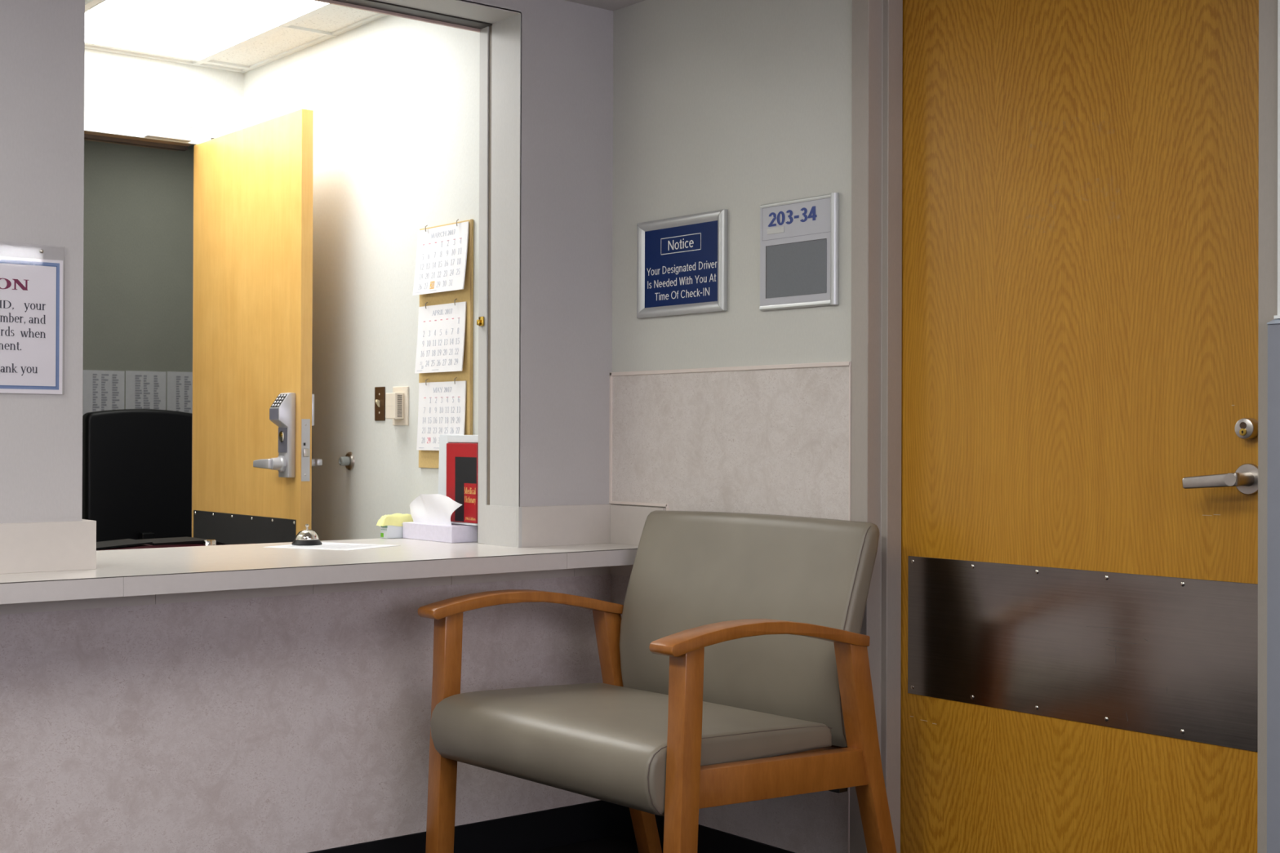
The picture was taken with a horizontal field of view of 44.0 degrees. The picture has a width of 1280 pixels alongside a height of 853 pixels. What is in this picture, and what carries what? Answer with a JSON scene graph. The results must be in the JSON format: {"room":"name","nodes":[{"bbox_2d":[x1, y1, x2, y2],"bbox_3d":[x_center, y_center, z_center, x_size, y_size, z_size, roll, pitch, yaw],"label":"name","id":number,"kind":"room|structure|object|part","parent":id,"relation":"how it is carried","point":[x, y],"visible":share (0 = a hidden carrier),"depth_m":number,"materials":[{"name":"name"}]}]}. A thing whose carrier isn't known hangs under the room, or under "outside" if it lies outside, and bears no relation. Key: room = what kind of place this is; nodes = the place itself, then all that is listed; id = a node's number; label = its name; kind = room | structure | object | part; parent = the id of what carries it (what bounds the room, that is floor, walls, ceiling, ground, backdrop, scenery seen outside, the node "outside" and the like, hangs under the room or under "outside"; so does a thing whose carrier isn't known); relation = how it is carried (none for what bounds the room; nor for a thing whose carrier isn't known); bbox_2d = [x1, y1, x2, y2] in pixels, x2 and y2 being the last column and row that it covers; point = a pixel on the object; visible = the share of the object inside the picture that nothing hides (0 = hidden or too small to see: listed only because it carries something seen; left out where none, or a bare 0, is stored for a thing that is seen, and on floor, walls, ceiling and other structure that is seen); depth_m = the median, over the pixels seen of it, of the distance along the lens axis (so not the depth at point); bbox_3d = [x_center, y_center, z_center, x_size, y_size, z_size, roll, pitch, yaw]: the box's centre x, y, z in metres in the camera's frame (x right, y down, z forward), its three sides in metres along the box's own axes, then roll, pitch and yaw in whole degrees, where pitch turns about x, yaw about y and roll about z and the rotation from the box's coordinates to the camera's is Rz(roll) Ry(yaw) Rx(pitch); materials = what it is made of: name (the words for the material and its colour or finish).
{"room":"medical waiting room","nodes":[
{"label":"medical waiting room","id":0,"kind":"room"},
{"bbox_2d":[82,408,192,542],"bbox_3d":[-2.091,0.506,6.922,0.587,1.169,0.567,0,0,-39],"label":"office chair","id":1,"kind":"object","parent":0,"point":[137,463],"visible":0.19,"depth_m":7.04,"materials":[{"name":"black fabric"}]},
{"bbox_2d":[83,139,195,409],"bbox_3d":[-2.639,-0.210,7.205,4.200,2.600,0.100,0,0,-39],"label":"wall","id":2,"kind":"structure","parent":0,"point":[138,225],"depth_m":7.39,"materials":[{"name":"paint"}]},
{"bbox_2d":[82,369,124,415],"bbox_3d":[-2.463,-0.126,7.280,0.193,0.263,0.004,0,0,-39],"label":"paper sheet","id":3,"kind":"object","parent":2,"relation":"attached to","point":[102,390],"visible":0.7,"depth_m":7.28,"materials":[{"name":"white paper"}]},
{"bbox_2d":[124,370,165,409],"bbox_3d":[-2.308,-0.126,7.405,0.194,0.265,0.004,0,0,-39],"label":"paper sheet","id":4,"kind":"object","parent":2,"relation":"attached to","point":[144,389],"visible":0.7,"depth_m":7.40,"materials":[{"name":"white paper"}]},
{"bbox_2d":[166,371,192,413],"bbox_3d":[-2.154,-0.125,7.531,0.194,0.267,0.004,0,0,-39],"label":"paper sheet","id":5,"kind":"object","parent":2,"relation":"attached to","point":[179,384],"visible":0.48,"depth_m":7.51,"materials":[{"name":"white paper"}]},
{"bbox_2d":[84,48,244,139],"bbox_3d":[-2.550,-0.225,4.420,3.030,2.600,0.120,0,0,-39],"label":"wall","id":6,"kind":"structure","parent":0,"point":[120,89],"depth_m":5.15,"materials":[{"name":"paint"}]},
{"bbox_2d":[84,130,191,151],"bbox_3d":[-1.821,-0.945,5.022,0.793,0.033,0.137,0,0,-39],"label":"trim","id":7,"kind":"structure","parent":6,"relation":"attached to","point":[85,131],"depth_m":5.14,"materials":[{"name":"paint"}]},
{"bbox_2d":[84,120,210,144],"bbox_3d":[-1.772,-0.946,4.966,0.898,0.030,0.012,0,0,-39],"label":"trim","id":8,"kind":"structure","parent":6,"relation":"attached to","point":[94,126],"depth_m":5.07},
{"bbox_2d":[191,260,193,462],"bbox_3d":[-1.807,0.075,5.024,0.930,2.012,0.147,0,0,-39],"label":"trim","id":9,"kind":"structure","parent":6,"relation":"attached to","point":[193,260],"depth_m":5.36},
{"bbox_2d":[144,108,322,544],"bbox_3d":[-1.262,0.058,4.884,0.260,2.024,0.776,0,0,-39],"label":"door","id":10,"kind":"structure","parent":6,"relation":"in","point":[253,398],"depth_m":4.86,"materials":[{"name":"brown wood"}]},
{"bbox_3d":[-1.403,-0.947,5.061,0.237,0.014,0.012,0,0,-9],"label":"arm","id":11,"kind":"part","parent":10,"relation":"part of"},
{"bbox_3d":[-1.235,0.453,4.914,0.002,0.359,0.725,0,0,-39],"label":"kick plate","id":12,"kind":"part","parent":10,"relation":"part of","materials":[{"name":"black metal"}]},
{"bbox_3d":[-1.108,0.109,4.662,0.018,0.030,0.106,0,0,-39],"label":"lever","id":13,"kind":"part","parent":10,"relation":"part of","materials":[{"name":"silver metal"}]},
{"bbox_3d":[-1.069,-0.037,4.632,0.001,0.032,0.058,0,0,-39],"label":"plate","id":14,"kind":"part","parent":10,"relation":"part of","materials":[{"name":"silver metal"}]},
{"bbox_3d":[-1.048,0.040,4.650,0.002,0.073,0.056,0,0,-39],"label":"cylinder plate","id":15,"kind":"part","parent":10,"relation":"part of","materials":[{"name":"silver metal"}]},
{"bbox_3d":[-0.976,0.069,4.626,0.027,0.182,0.001,0,0,-39],"label":"latch plate","id":16,"kind":"part","parent":10,"relation":"part of","materials":[{"name":"silver metal"}]},
{"bbox_3d":[-0.985,0.106,4.728,0.018,0.020,0.130,0,0,-39],"label":"lever","id":17,"kind":"part","parent":10,"relation":"part of","materials":[{"name":"silver metal"}]},
{"bbox_2d":[84,0,377,69],"bbox_3d":[-2.040,-1.232,3.800,3.030,0.050,1.490,0,0,-39],"label":"ceiling","id":18,"kind":"structure","parent":0,"point":[337,17],"depth_m":4.88,"materials":[{"name":"tile"}]},
{"bbox_2d":[84,0,329,60],"bbox_3d":[-1.306,-1.195,4.600,0.503,0.009,1.006,0,0,-39],"label":"recessed light","id":19,"kind":"object","parent":18,"relation":"in","point":[194,29],"visible":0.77,"depth_m":4.66,"materials":[{"name":"white plastic"}]},
{"bbox_2d":[0,0,613,523],"bbox_3d":[-1.976,-0.232,2.774,5.250,2.600,0.181,0,0,-39],"label":"wall","id":20,"kind":"structure","parent":0,"point":[566,192],"depth_m":4.03,"materials":[{"name":"paint"}]},
{"bbox_2d":[0,241,64,395],"bbox_3d":[-1.332,-0.220,3.173,0.356,0.308,0.009,0,0,-39],"label":"information sign","id":21,"kind":"object","parent":20,"relation":"attached to","point":[31,290],"visible":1,"depth_m":3.25,"materials":[{"name":"paper"}]},
{"bbox_2d":[0,519,96,573],"bbox_3d":[-2.590,0.237,2.235,3.622,0.102,0.142,0,0,-39],"label":"backsplash","id":22,"kind":"structure","parent":20,"relation":"attached to","point":[49,546],"depth_m":3.26,"materials":[{"name":"laminate"}]},
{"bbox_2d":[84,0,387,72],"bbox_3d":[-2.001,-1.202,3.832,2.930,0.009,1.490,0,0,-39],"label":"trim","id":23,"kind":"structure","parent":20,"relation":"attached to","point":[89,3],"depth_m":4.99,"materials":[{"name":"white metal"}]},
{"bbox_2d":[0,573,610,852],"bbox_3d":[-2.018,0.649,2.619,5.000,0.635,0.004,0,0,-39],"label":"wall panel","id":24,"kind":"object","parent":20,"relation":"attached to","point":[291,723],"depth_m":3.55,"materials":[{"name":"laminate"}]},
{"bbox_2d":[0,503,666,614],"bbox_3d":[-2.106,0.282,2.730,5.000,0.184,0.742,0,0,-39],"label":"countertop","id":25,"kind":"structure","parent":20,"relation":"attached to","point":[49,566],"depth_m":3.59,"materials":[{"name":"laminate"}]},
{"bbox_2d":[262,542,399,551],"bbox_3d":[-0.779,0.303,4.012,0.265,0.001,0.217,0,0,26],"label":"paper sheet","id":26,"kind":"object","parent":25,"relation":"on","point":[325,545],"visible":0.93,"depth_m":4.00,"materials":[{"name":"white paper"}]},
{"bbox_2d":[291,524,322,546],"bbox_3d":[-0.853,0.276,4.062,0.077,0.053,0.077,0,0,-39],"label":"bell","id":27,"kind":"object","parent":26,"relation":"on","point":[304,537],"visible":1,"depth_m":4.04,"materials":[{"name":"silver metal"}]},
{"bbox_2d":[281,544,373,548],"bbox_3d":[-0.780,0.303,4.009,0.226,0.001,0.197,0,0,-39],"label":"print","id":28,"kind":"object","parent":26,"relation":"on","point":[332,545],"depth_m":4.00},
{"bbox_2d":[380,523,402,538],"bbox_3d":[-0.678,0.286,4.349,0.055,0.040,0.038,0,0,-39],"label":"carton","id":29,"kind":"object","parent":25,"relation":"on","point":[386,531],"visible":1,"depth_m":4.33,"materials":[{"name":"white cardboard"}]},
{"bbox_2d":[376,513,413,526],"bbox_3d":[-0.664,0.256,4.364,0.126,0.035,0.048,0,0,-39],"label":"cloth","id":30,"kind":"object","parent":29,"relation":"on","point":[396,519],"visible":0.88,"depth_m":4.34,"materials":[{"name":"yellow fabric"}]},
{"bbox_2d":[402,493,477,542],"bbox_3d":[-0.535,0.243,4.266,0.080,0.125,0.268,0,0,-39],"label":"tissue box","id":31,"kind":"object","parent":25,"relation":"on","point":[431,513],"visible":1,"depth_m":4.24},
{"bbox_2d":[314,0,521,543],"bbox_3d":[-0.793,-0.385,3.738,1.128,1.374,0.189,0,0,-39],"label":"window frame","id":32,"kind":"structure","parent":20,"relation":"in","point":[499,320],"depth_m":4.07,"materials":[{"name":"paint"}]},
{"bbox_3d":[-0.838,-0.374,3.793,1.128,1.354,0.040,0,0,-39],"label":"frame","id":33,"kind":"part","parent":32,"relation":"part of","materials":[{"name":"paint"}]},
{"bbox_2d":[308,800,609,852],"bbox_3d":[-2.018,1.017,2.615,5.000,0.100,0.008,0,0,-39],"label":"baseboard","id":34,"kind":"structure","parent":20,"relation":"attached to","point":[527,833],"depth_m":4.00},
{"bbox_2d":[521,503,613,547],"bbox_3d":[-0.188,0.255,4.098,0.298,0.102,0.012,0,0,-39],"label":"backsplash","id":35,"kind":"structure","parent":20,"relation":"attached to","point":[583,524],"depth_m":4.09,"materials":[{"name":"laminate"}]},
{"bbox_2d":[244,14,479,542],"bbox_3d":[-0.866,-0.217,4.827,0.100,2.600,1.610,0,0,-39],"label":"wall","id":36,"kind":"structure","parent":0,"point":[393,100],"depth_m":4.65,"materials":[{"name":"paint"}]},
{"bbox_2d":[338,452,355,470],"bbox_3d":[-0.881,0.103,4.736,0.034,0.056,0.056,0,0,-39],"label":"door stop","id":37,"kind":"object","parent":36,"relation":"attached to","point":[348,460],"visible":1,"depth_m":4.73,"materials":[{"name":"silver metal"}]},
{"bbox_2d":[374,386,385,421],"bbox_3d":[-0.760,-0.066,4.604,0.015,0.098,0.056,0,0,-39],"label":"light switch","id":38,"kind":"object","parent":36,"relation":"attached to","point":[380,392],"visible":1,"depth_m":4.60,"materials":[{"name":"brown plastic"}]},
{"bbox_2d":[385,386,408,425],"bbox_3d":[-0.693,-0.059,4.505,0.035,0.111,0.082,0,0,-39],"label":"thermostat","id":39,"kind":"object","parent":36,"relation":"attached to","point":[397,402],"visible":1,"depth_m":4.49,"materials":[{"name":"beige plastic"}]},
{"bbox_3d":[-0.681,-0.059,4.514,0.006,0.111,0.082,0,0,-39],"label":"wall plate","id":40,"kind":"part","parent":39,"relation":"part of","materials":[{"name":"beige plastic"}]},
{"bbox_2d":[418,218,473,468],"bbox_3d":[-0.531,-0.219,4.329,0.007,0.667,0.267,0,0,-39],"label":"calendar board","id":41,"kind":"object","parent":36,"relation":"attached to","point":[427,459],"visible":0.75,"depth_m":4.25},
{"bbox_2d":[414,298,466,373],"bbox_3d":[-0.546,-0.246,4.328,0.015,0.197,0.240,0,0,-39],"label":"calendar","id":42,"kind":"object","parent":41,"relation":"attached to","point":[441,334],"visible":1,"depth_m":4.32,"materials":[{"name":"paper"}]},
{"bbox_2d":[412,218,469,295],"bbox_3d":[-0.545,-0.462,4.326,0.019,0.193,0.258,0,0,-39],"label":"calendar","id":43,"kind":"object","parent":41,"relation":"attached to","point":[442,251],"visible":1,"depth_m":4.32,"materials":[{"name":"paper"}]},
{"bbox_2d":[416,377,466,450],"bbox_3d":[-0.544,-0.034,4.326,0.011,0.199,0.238,0,0,-39],"label":"calendar","id":44,"kind":"object","parent":41,"relation":"attached to","point":[442,405],"visible":1,"depth_m":4.33,"materials":[{"name":"paper"}]},
{"bbox_2d":[438,435,478,525],"bbox_3d":[-0.477,0.141,4.238,0.034,0.237,0.195,0,0,-39],"label":"rack","id":45,"kind":"object","parent":36,"relation":"attached to","point":[443,439],"visible":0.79,"depth_m":4.28,"materials":[{"name":"white plastic"}]},
{"bbox_3d":[-0.531,0.141,4.292,0.014,0.237,0.044,0,0,-39],"label":"frame","id":46,"kind":"part","parent":45,"relation":"part of","materials":[{"name":"white plastic"}]},
{"bbox_2d":[446,443,478,523],"bbox_3d":[-0.470,0.150,4.215,0.016,0.210,0.150,0,0,-39],"label":"dictionary","id":47,"kind":"object","parent":45,"relation":"in","point":[462,459],"visible":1,"depth_m":4.20,"materials":[{"name":"red paper"}]},
{"bbox_3d":[-0.461,0.167,4.192,0.001,0.171,0.103,0,0,-39],"label":"black panel","id":48,"kind":"part","parent":47,"relation":"part of","materials":[{"name":"black paper"}]},
{"bbox_3d":[-0.448,0.201,4.175,0.001,0.102,0.059,0,0,-39],"label":"title panel","id":49,"kind":"part","parent":47,"relation":"part of","materials":[{"name":"red paper"}]},
{"bbox_3d":[-0.467,0.033,4.218,0.008,0.020,0.152,0,0,-39],"label":"frame","id":50,"kind":"part","parent":45,"relation":"part of","materials":[{"name":"white plastic"}]},
{"bbox_2d":[450,521,477,525],"bbox_3d":[-0.471,0.257,4.215,0.016,0.004,0.152,0,0,-39],"label":"shelf","id":51,"kind":"object","parent":45,"relation":"attached to","point":[454,522],"depth_m":4.20,"materials":[{"name":"white plastic"}]},
{"bbox_3d":[-0.476,0.142,4.239,0.004,0.235,0.195,0,0,-39],"label":"panel","id":52,"kind":"part","parent":45,"relation":"part of","materials":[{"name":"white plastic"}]},
{"bbox_2d":[528,836,638,852],"bbox_3d":[0.104,1.104,2.538,8.400,0.060,11.200,0,0,-39],"label":"floor","id":53,"kind":"structure","parent":0,"point":[609,844],"depth_m":4.07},
{"bbox_2d":[417,510,896,852],"bbox_3d":[0.037,0.640,3.476,0.716,0.878,0.844,0,0,-42],"label":"armchair","id":54,"kind":"object","parent":53,"relation":"on","point":[735,665],"visible":1,"depth_m":3.40,"materials":[{"name":"grey leather"}]},
{"bbox_3d":[-0.443,0.747,3.574,0.075,0.662,0.047,0,0,-42],"label":"leg","id":55,"kind":"part","parent":54,"relation":"part of","materials":[{"name":"brown wood"}]},
{"bbox_3d":[-0.269,0.421,3.725,0.565,0.075,0.065,0,0,-42],"label":"armrest","id":56,"kind":"part","parent":54,"relation":"part of","materials":[{"name":"brown wood"}]},
{"bbox_3d":[-0.030,0.762,3.940,0.200,0.639,0.047,0,0,-42],"label":"leg","id":57,"kind":"part","parent":54,"relation":"part of","materials":[{"name":"brown wood"}]},
{"bbox_3d":[-0.034,0.669,3.413,0.526,0.151,0.734,0,0,-42],"label":"seat","id":58,"kind":"part","parent":54,"relation":"part of","materials":[{"name":"grey leather"}]},
{"bbox_3d":[0.078,0.746,2.987,0.075,0.662,0.047,0,0,-42],"label":"leg","id":59,"kind":"part","parent":54,"relation":"part of","materials":[{"name":"brown wood"}]},
{"bbox_3d":[0.233,0.441,3.647,0.134,0.478,0.724,0,0,-42],"label":"backrest","id":60,"kind":"part","parent":54,"relation":"part of","materials":[{"name":"grey leather"}]},
{"bbox_3d":[0.248,0.420,3.143,0.565,0.075,0.065,0,0,-42],"label":"armrest","id":61,"kind":"part","parent":54,"relation":"part of","materials":[{"name":"brown wood"}]},
{"bbox_3d":[0.281,0.700,3.168,0.496,0.098,0.036,0,0,-42],"label":"rail","id":62,"kind":"part","parent":54,"relation":"part of","materials":[{"name":"brown wood"}]},
{"bbox_3d":[0.218,0.716,3.636,0.025,0.060,0.738,0,0,-42],"label":"rail","id":63,"kind":"part","parent":54,"relation":"part of","materials":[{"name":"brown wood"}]},
{"bbox_3d":[0.491,0.760,3.353,0.200,0.639,0.047,0,0,-42],"label":"leg","id":64,"kind":"part","parent":54,"relation":"part of","materials":[{"name":"brown wood"}]},
{"bbox_2d":[565,0,644,10],"bbox_3d":[1.434,-1.155,0.919,8.400,0.080,7.000,0,0,-39],"label":"ceiling","id":65,"kind":"structure","parent":0,"point":[612,5],"depth_m":4.13,"materials":[{"name":"paint"}]},
{"bbox_2d":[612,0,852,507],"bbox_3d":[0.791,-0.219,3.291,0.200,2.600,2.500,0,0,-39],"label":"wall","id":66,"kind":"structure","parent":0,"point":[739,107],"depth_m":3.84,"materials":[{"name":"grey paint"}]},
{"bbox_2d":[636,208,727,318],"bbox_3d":[0.100,-0.404,3.974,0.015,0.246,0.336,0,0,-39],"label":"notice sign","id":67,"kind":"object","parent":66,"relation":"attached to","point":[682,261],"visible":1,"depth_m":3.97,"materials":[{"name":"plastic"}]},
{"bbox_3d":[0.103,-0.404,3.977,0.006,0.205,0.289,0,0,-39],"label":"panel","id":68,"kind":"part","parent":67,"relation":"part of","materials":[{"name":"blue plastic"}]},
{"bbox_2d":[609,802,795,852],"bbox_3d":[0.190,1.032,3.855,0.008,0.100,0.862,0,0,-39],"label":"baseboard","id":69,"kind":"structure","parent":66,"relation":"attached to","point":[710,840],"depth_m":3.88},
{"bbox_2d":[610,365,848,852],"bbox_3d":[0.195,0.421,3.858,0.004,1.122,0.866,0,0,-39],"label":"wall panel","id":70,"kind":"object","parent":66,"relation":"attached to","point":[773,442],"depth_m":3.78,"materials":[{"name":"laminate"}]},
{"bbox_2d":[608,361,851,852],"bbox_3d":[0.194,0.419,3.856,0.008,1.126,0.869,0,0,-39],"label":"trim","id":71,"kind":"structure","parent":66,"relation":"attached to","point":[836,363],"depth_m":3.87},
{"bbox_2d":[759,192,839,311],"bbox_3d":[0.363,-0.399,3.650,0.014,0.251,0.248,0,0,-39],"label":"room sign","id":72,"kind":"object","parent":66,"relation":"attached to","point":[799,238],"visible":1,"depth_m":3.64,"materials":[{"name":"metal"}]},
{"bbox_3d":[0.360,-0.520,3.658,0.009,0.009,0.233,0,0,-39],"label":"rail","id":73,"kind":"part","parent":72,"relation":"part of","materials":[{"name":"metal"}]},
{"bbox_3d":[0.359,-0.279,3.657,0.010,0.011,0.232,0,0,-39],"label":"rail","id":74,"kind":"part","parent":72,"relation":"part of","materials":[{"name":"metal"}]},
{"bbox_3d":[0.436,-0.399,3.559,0.014,0.251,0.016,0,0,-39],"label":"rail","id":75,"kind":"part","parent":72,"relation":"part of","materials":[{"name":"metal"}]},
{"bbox_2d":[849,0,1277,852],"bbox_3d":[0.862,-0.025,3.193,0.201,2.210,1.006,0,0,-39],"label":"door frame","id":76,"kind":"structure","parent":66,"relation":"attached to","point":[876,373],"depth_m":3.50,"materials":[{"name":"paint"}]},
{"bbox_2d":[900,0,1258,852],"bbox_3d":[0.855,-0.003,3.178,0.110,2.142,0.912,0,0,-39],"label":"door","id":77,"kind":"structure","parent":66,"relation":"in","point":[1079,375],"depth_m":3.17,"materials":[{"name":"brown wood"}]},
{"bbox_3d":[0.865,0.438,3.176,0.002,0.304,0.862,0,0,-39],"label":"kick plate","id":78,"kind":"part","parent":77,"relation":"part of","materials":[{"name":"silver metal"}]},
{"bbox_3d":[1.036,0.099,2.878,0.012,0.032,0.110,0,0,-39],"label":"lever","id":79,"kind":"part","parent":77,"relation":"part of","materials":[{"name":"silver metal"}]},
{"bbox_2d":[1266,323,1279,852],"bbox_3d":[1.256,0.451,2.526,0.033,1.254,0.528,0,0,-39],"label":"trim","id":80,"kind":"structure","parent":66,"relation":"attached to","point":[1273,330],"depth_m":2.71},
{"bbox_2d":[1266,319,1279,324],"bbox_3d":[1.257,-0.181,2.529,0.036,0.010,0.528,0,0,-39],"label":"trim","id":81,"kind":"structure","parent":66,"relation":"attached to","point":[1274,321],"depth_m":2.72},
{"bbox_2d":[1273,0,1279,319],"bbox_3d":[1.235,-0.644,2.575,0.018,0.916,0.426,0,0,-39],"label":"trim","id":82,"kind":"structure","parent":66,"relation":"attached to","point":[1276,317],"depth_m":2.73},
{"bbox_3d":[-2.009,1.072,3.819,2.930,0.004,1.490,0,0,-39],"label":"floor","id":83,"kind":"structure","parent":0,"visible":0},
{"bbox_3d":[-2.005,0.699,3.476,2.500,0.745,0.290,0,0,-39],"label":"office desk","id":84,"kind":"object","parent":83,"relation":"on","visible":0},
{"bbox_2d":[96,537,226,551],"bbox_3d":[-1.296,0.313,4.074,0.470,0.039,0.175,0,0,-39],"label":"keyboard","id":85,"kind":"object","parent":84,"relation":"on","point":[126,544],"visible":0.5,"depth_m":4.07,"materials":[{"name":"black plastic"}]}
]}

